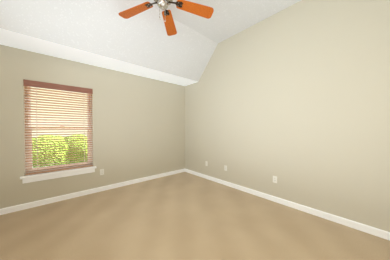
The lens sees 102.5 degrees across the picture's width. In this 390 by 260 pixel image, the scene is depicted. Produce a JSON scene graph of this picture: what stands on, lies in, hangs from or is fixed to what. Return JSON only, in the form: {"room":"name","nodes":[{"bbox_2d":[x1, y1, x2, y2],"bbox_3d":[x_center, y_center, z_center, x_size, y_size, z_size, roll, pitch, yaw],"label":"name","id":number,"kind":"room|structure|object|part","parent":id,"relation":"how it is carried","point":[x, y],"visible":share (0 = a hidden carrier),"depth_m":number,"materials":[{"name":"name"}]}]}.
{"room":"empty bedroom","nodes":[
{"label":"empty bedroom","id":0,"kind":"room"},
{"bbox_2d":[0,44,184,208],"bbox_3d":[-1.708,-0.165,3.309,3.987,2.740,0.160,-1,1,-42],"label":"wall","id":1,"kind":"structure","parent":0,"point":[138,127],"depth_m":3.10,"materials":[{"name":"beige paint"}]},
{"bbox_2d":[23,79,92,93],"bbox_3d":[-2.298,-0.726,2.700,0.891,0.099,0.072,-1,1,-42],"label":"blind valance","id":2,"kind":"object","parent":1,"relation":"attached to","point":[37,84],"visible":1,"depth_m":2.62,"materials":[{"name":"brown wood"}]},
{"bbox_2d":[36,87,37,171],"bbox_3d":[-2.521,-0.027,2.491,0.003,1.405,0.002,-1,1,-42],"label":"blind cord","id":3,"kind":"object","parent":2,"relation":"hanging from","point":[36,129],"depth_m":2.49,"materials":[{"name":"beige fabric"}]},
{"bbox_2d":[24,87,92,174],"bbox_3d":[-2.307,0.015,2.719,0.883,1.365,0.050,-1,1,-42],"label":"window blind slats","id":4,"kind":"object","parent":2,"relation":"hanging from","point":[65,103],"visible":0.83,"depth_m":2.67,"materials":[{"name":"brown wood"}]},
{"bbox_2d":[20,166,95,178],"bbox_3d":[-2.296,0.719,2.716,0.985,0.036,0.132,-1,1,-42],"label":"window sill","id":5,"kind":"structure","parent":1,"relation":"attached to","point":[53,173],"depth_m":2.61,"materials":[{"name":"white wood"}]},
{"bbox_2d":[24,86,92,173],"bbox_3d":[-2.365,-0.039,2.784,0.895,1.478,0.080,-1,1,-42],"label":"window","id":6,"kind":"structure","parent":1,"relation":"in","point":[70,164],"depth_m":2.67,"materials":[{"name":"white plastic"}]},
{"bbox_2d":[22,169,94,183],"bbox_3d":[-2.277,0.775,2.695,0.939,0.075,0.016,-1,1,-42],"label":"apron","id":7,"kind":"object","parent":1,"relation":"attached to","point":[41,178],"visible":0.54,"depth_m":2.63,"materials":[{"name":"white wood"}]},
{"bbox_2d":[0,169,184,214],"bbox_3d":[-1.651,1.162,3.262,3.667,0.088,0.013,-1,1,-42],"label":"baseboard","id":8,"kind":"structure","parent":1,"relation":"attached to","point":[11,209],"depth_m":2.83,"materials":[{"name":"white wood"}]},
{"bbox_2d":[0,29,196,85],"bbox_3d":[-1.475,-1.301,3.033,3.707,0.140,0.581,-1,1,-42],"label":"ceiling","id":9,"kind":"structure","parent":0,"point":[18,41],"depth_m":2.61,"materials":[{"name":"white paint"}]},
{"bbox_2d":[0,0,217,81],"bbox_3d":[-1.062,-1.655,2.568,3.707,0.860,0.656,-1,1,-42],"label":"ceiling","id":10,"kind":"structure","parent":0,"point":[105,29],"depth_m":2.44,"materials":[{"name":"white paint"}]},
{"bbox_2d":[0,172,389,259],"bbox_3d":[-0.296,1.276,1.748,3.987,0.100,4.397,-1,1,-42],"label":"floor","id":11,"kind":"structure","parent":0,"point":[183,216],"depth_m":1.92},
{"bbox_2d":[141,0,300,42],"bbox_3d":[0.116,-1.998,1.245,3.707,0.140,2.880,-1,1,-42],"label":"ceiling","id":12,"kind":"structure","parent":0,"point":[228,19],"depth_m":2.66,"materials":[{"name":"white paint"}]},
{"bbox_2d":[119,0,213,35],"bbox_3d":[-0.404,-1.638,1.933,1.286,0.599,1.280,-1,1,-42],"label":"fan","id":13,"kind":"object","parent":12,"relation":"hanging from","point":[204,11],"visible":1,"depth_m":2.10,"materials":[{"name":"orange wood"}]},
{"bbox_3d":[-0.404,-1.730,1.966,0.256,0.416,0.256,-1,1,-42],"label":"motor","id":14,"kind":"part","parent":13,"relation":"part of","materials":[{"name":"silver metal"}]},
{"bbox_2d":[185,0,389,231],"bbox_3d":[1.130,-0.521,3.001,0.160,3.460,4.397,-1,1,-42],"label":"wall","id":15,"kind":"structure","parent":0,"point":[294,98],"depth_m":2.31,"materials":[{"name":"beige paint"}]},
{"bbox_2d":[185,169,389,240],"bbox_3d":[1.066,1.166,2.965,0.013,0.088,4.077,-1,1,-42],"label":"baseboard","id":16,"kind":"structure","parent":15,"relation":"attached to","point":[383,234],"depth_m":2.29,"materials":[{"name":"white wood"}]},
{"label":"outside","id":17,"kind":"structure","parent":0,"visible":0},
{"bbox_2d":[31,87,87,136],"bbox_3d":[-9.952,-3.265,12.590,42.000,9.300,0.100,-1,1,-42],"label":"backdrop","id":18,"kind":"structure","parent":17,"point":[59,114],"depth_m":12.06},
{"bbox_3d":[-8.482,1.356,11.005,30.000,0.100,20.313,-1,1,-42],"label":"lawn","id":19,"kind":"structure","parent":17,"visible":0},
{"bbox_2d":[32,135,87,167],"bbox_3d":[-3.217,0.704,3.818,13.282,1.390,1.642,-1,1,-42],"label":"shrubs","id":20,"kind":"object","parent":19,"relation":"on","point":[62,158],"depth_m":3.25,"materials":[{"name":"green plant"}]}
]}

